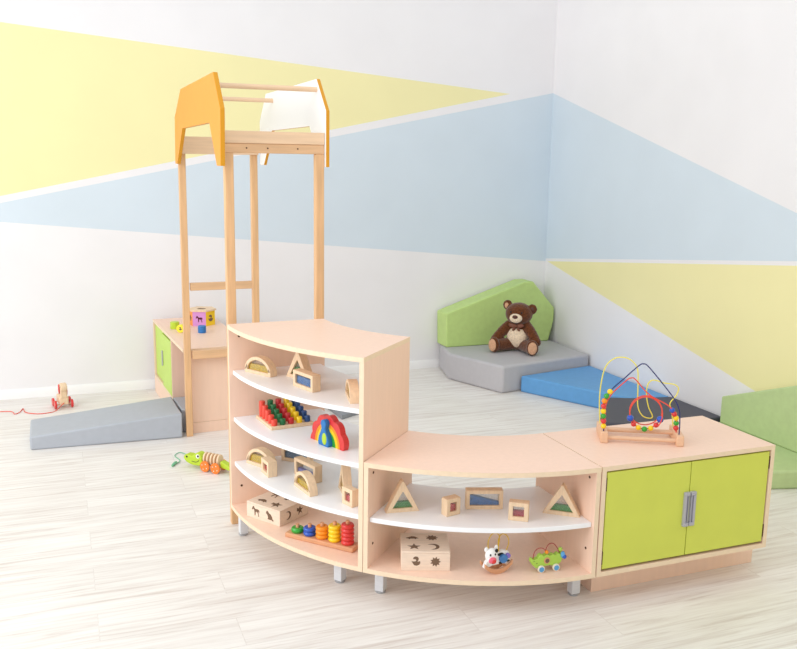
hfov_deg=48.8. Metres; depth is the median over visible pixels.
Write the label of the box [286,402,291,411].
peg
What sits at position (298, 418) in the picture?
peg
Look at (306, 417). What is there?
peg
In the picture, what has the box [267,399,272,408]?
peg
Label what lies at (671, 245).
wall
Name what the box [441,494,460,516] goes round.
square block
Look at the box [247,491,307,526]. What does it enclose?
box
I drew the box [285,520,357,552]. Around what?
stacking toy
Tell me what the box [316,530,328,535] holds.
ring
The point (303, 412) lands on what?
peg
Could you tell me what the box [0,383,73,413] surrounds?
toy
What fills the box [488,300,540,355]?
teddy bear
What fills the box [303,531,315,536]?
ring
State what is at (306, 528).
ring
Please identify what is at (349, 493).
square block
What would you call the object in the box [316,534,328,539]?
ring
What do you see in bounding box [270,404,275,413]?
peg
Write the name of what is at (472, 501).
block
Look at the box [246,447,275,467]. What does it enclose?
block
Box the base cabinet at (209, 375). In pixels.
[153,318,228,432]
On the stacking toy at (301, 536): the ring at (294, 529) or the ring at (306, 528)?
the ring at (294, 529)
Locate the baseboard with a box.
[0,359,438,399]
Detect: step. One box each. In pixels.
[521,366,667,408]
[600,397,719,425]
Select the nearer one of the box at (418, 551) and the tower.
the box at (418, 551)
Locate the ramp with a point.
(161, 418)
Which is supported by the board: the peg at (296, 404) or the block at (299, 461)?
the peg at (296, 404)
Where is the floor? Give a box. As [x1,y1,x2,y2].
[0,367,796,648]
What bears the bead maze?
on the storage cabinet at (666, 510)
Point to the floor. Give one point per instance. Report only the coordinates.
(111, 545)
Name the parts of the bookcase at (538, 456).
leg, panel, panel, shelf, panel, panel, leg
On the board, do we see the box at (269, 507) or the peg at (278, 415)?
the peg at (278, 415)
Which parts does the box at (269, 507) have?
lid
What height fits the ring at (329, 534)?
0.016 m
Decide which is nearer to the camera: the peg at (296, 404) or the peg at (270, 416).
the peg at (270, 416)
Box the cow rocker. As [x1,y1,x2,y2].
[480,533,512,573]
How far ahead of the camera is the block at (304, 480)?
3.42 m
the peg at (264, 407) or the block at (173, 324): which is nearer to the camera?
the peg at (264, 407)
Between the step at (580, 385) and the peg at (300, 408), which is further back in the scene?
the step at (580, 385)
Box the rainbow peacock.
[311,414,348,450]
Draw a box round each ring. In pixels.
[291,525,303,533]
[303,525,315,532]
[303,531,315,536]
[316,524,328,531]
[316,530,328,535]
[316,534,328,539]
[328,523,340,530]
[328,529,340,534]
[328,533,340,538]
[328,537,340,542]
[341,521,353,529]
[341,528,353,533]
[341,532,353,537]
[341,536,353,541]
[341,540,353,545]
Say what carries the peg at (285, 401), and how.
on the board
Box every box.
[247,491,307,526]
[400,533,449,570]
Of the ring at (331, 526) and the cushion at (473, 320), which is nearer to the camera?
the ring at (331, 526)
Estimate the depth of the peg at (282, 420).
3.58 m
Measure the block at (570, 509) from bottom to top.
0.116 m
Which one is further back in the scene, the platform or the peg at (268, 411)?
the platform
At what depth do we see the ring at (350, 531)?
3.36 m
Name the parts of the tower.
post, gable panel, post, rod, post, rod, gable panel, post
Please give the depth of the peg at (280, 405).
3.69 m
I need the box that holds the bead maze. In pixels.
[596,357,683,446]
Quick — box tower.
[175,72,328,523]
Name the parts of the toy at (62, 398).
pull cord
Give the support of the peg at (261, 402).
on the board
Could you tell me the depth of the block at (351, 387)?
3.23 m
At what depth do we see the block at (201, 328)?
5.62 m
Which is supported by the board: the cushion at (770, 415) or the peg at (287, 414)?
the peg at (287, 414)
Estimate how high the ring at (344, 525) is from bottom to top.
0.016 m
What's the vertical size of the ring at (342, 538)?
0.016 m
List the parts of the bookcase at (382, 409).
leg, panel, shelf, shelf, shelf, panel, panel, leg, panel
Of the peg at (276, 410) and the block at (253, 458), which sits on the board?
the peg at (276, 410)
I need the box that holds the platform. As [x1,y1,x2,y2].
[719,422,796,488]
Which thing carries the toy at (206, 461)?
on the floor
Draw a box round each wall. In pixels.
[0,0,557,389]
[544,0,796,415]
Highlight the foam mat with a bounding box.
[329,409,357,418]
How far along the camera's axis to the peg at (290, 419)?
3.60 m
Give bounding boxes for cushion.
[437,279,553,346]
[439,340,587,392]
[720,385,796,452]
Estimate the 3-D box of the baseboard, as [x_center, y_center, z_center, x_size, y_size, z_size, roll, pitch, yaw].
[-2.518,0.466,5.956,7.944,0.064,0.016,-3,11,-21]
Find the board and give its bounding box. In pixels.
[256,415,313,429]
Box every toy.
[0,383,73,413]
[171,451,228,473]
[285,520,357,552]
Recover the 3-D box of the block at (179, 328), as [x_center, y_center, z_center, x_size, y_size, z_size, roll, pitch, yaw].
[-1.397,0.025,5.637,0.052,0.052,0.031,2,11,4]
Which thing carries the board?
on the bookcase at (382, 409)
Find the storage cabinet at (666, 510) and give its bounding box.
[543,416,775,591]
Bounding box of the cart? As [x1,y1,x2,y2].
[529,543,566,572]
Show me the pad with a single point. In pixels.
(179, 401)
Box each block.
[170,321,178,328]
[176,324,182,332]
[198,325,205,332]
[245,355,276,377]
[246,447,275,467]
[261,456,276,477]
[281,448,312,461]
[286,352,311,377]
[293,368,320,392]
[294,456,321,482]
[294,470,317,496]
[338,465,351,492]
[342,484,357,507]
[345,379,358,403]
[384,478,418,512]
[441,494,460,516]
[465,487,502,508]
[508,499,529,521]
[543,483,580,517]
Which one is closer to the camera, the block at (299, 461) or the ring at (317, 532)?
the ring at (317, 532)
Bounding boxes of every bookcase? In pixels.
[227,319,409,582]
[363,431,601,595]
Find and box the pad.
[173,397,185,431]
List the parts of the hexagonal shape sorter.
lid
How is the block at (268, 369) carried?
on the bookcase at (382, 409)
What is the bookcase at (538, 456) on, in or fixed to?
on the floor
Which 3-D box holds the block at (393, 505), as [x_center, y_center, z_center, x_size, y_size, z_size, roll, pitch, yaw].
[0.013,0.634,3.262,0.127,0.119,0.034,-2,11,-13]
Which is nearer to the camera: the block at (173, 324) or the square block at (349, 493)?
the square block at (349, 493)
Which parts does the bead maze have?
rail, rail, rail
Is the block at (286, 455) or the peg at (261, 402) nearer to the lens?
the peg at (261, 402)
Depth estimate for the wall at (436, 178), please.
6.24 m
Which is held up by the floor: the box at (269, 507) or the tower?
the tower
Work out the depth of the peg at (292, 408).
3.68 m
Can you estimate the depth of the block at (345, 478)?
3.40 m
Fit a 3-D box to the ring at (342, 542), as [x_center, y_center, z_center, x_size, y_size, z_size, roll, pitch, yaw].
[-0.196,0.838,3.388,0.052,0.016,0.052,-3,11,-21]
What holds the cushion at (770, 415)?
on the platform
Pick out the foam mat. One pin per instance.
(340, 414)
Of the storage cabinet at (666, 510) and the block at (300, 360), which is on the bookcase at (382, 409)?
the block at (300, 360)
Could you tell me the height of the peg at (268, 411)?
0.045 m
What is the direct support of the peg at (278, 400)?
on the board
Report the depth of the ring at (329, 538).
3.39 m
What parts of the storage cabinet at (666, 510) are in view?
panel, door, panel, panel, handle, handle, door, panel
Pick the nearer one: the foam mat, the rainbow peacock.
the rainbow peacock
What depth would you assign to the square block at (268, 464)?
3.59 m
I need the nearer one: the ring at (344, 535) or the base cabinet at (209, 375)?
the ring at (344, 535)
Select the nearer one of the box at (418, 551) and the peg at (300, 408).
the box at (418, 551)
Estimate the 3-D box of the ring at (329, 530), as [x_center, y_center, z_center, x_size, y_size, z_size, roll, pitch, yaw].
[-0.247,0.799,3.407,0.052,0.016,0.052,-3,11,-21]
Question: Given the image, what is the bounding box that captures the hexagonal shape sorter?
[190,306,215,325]
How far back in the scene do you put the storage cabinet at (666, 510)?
3.35 m
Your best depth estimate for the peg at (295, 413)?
3.65 m
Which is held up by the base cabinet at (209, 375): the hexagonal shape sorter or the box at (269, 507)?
the hexagonal shape sorter
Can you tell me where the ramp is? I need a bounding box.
[30,397,182,449]
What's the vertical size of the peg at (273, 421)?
0.024 m
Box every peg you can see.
[259,400,264,416]
[262,405,267,418]
[265,409,270,420]
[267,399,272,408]
[268,414,273,423]
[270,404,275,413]
[271,419,276,425]
[273,408,278,418]
[275,398,280,407]
[276,413,281,422]
[278,403,283,412]
[280,418,285,424]
[281,407,286,417]
[283,398,288,406]
[285,412,290,421]
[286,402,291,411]
[288,417,293,423]
[290,406,295,416]
[293,411,298,420]
[294,401,299,410]
[296,416,301,422]
[298,405,303,415]
[301,410,306,419]
[304,415,309,421]
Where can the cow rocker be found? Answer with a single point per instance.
(495, 558)
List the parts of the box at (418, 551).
lid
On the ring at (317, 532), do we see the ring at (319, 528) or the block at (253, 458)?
the ring at (319, 528)
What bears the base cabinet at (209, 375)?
on the floor
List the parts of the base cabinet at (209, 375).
panel, door, panel, door, divider panel, panel, panel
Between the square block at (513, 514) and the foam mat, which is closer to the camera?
the square block at (513, 514)
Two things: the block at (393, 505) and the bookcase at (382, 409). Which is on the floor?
the bookcase at (382, 409)
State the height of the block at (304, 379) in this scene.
0.066 m

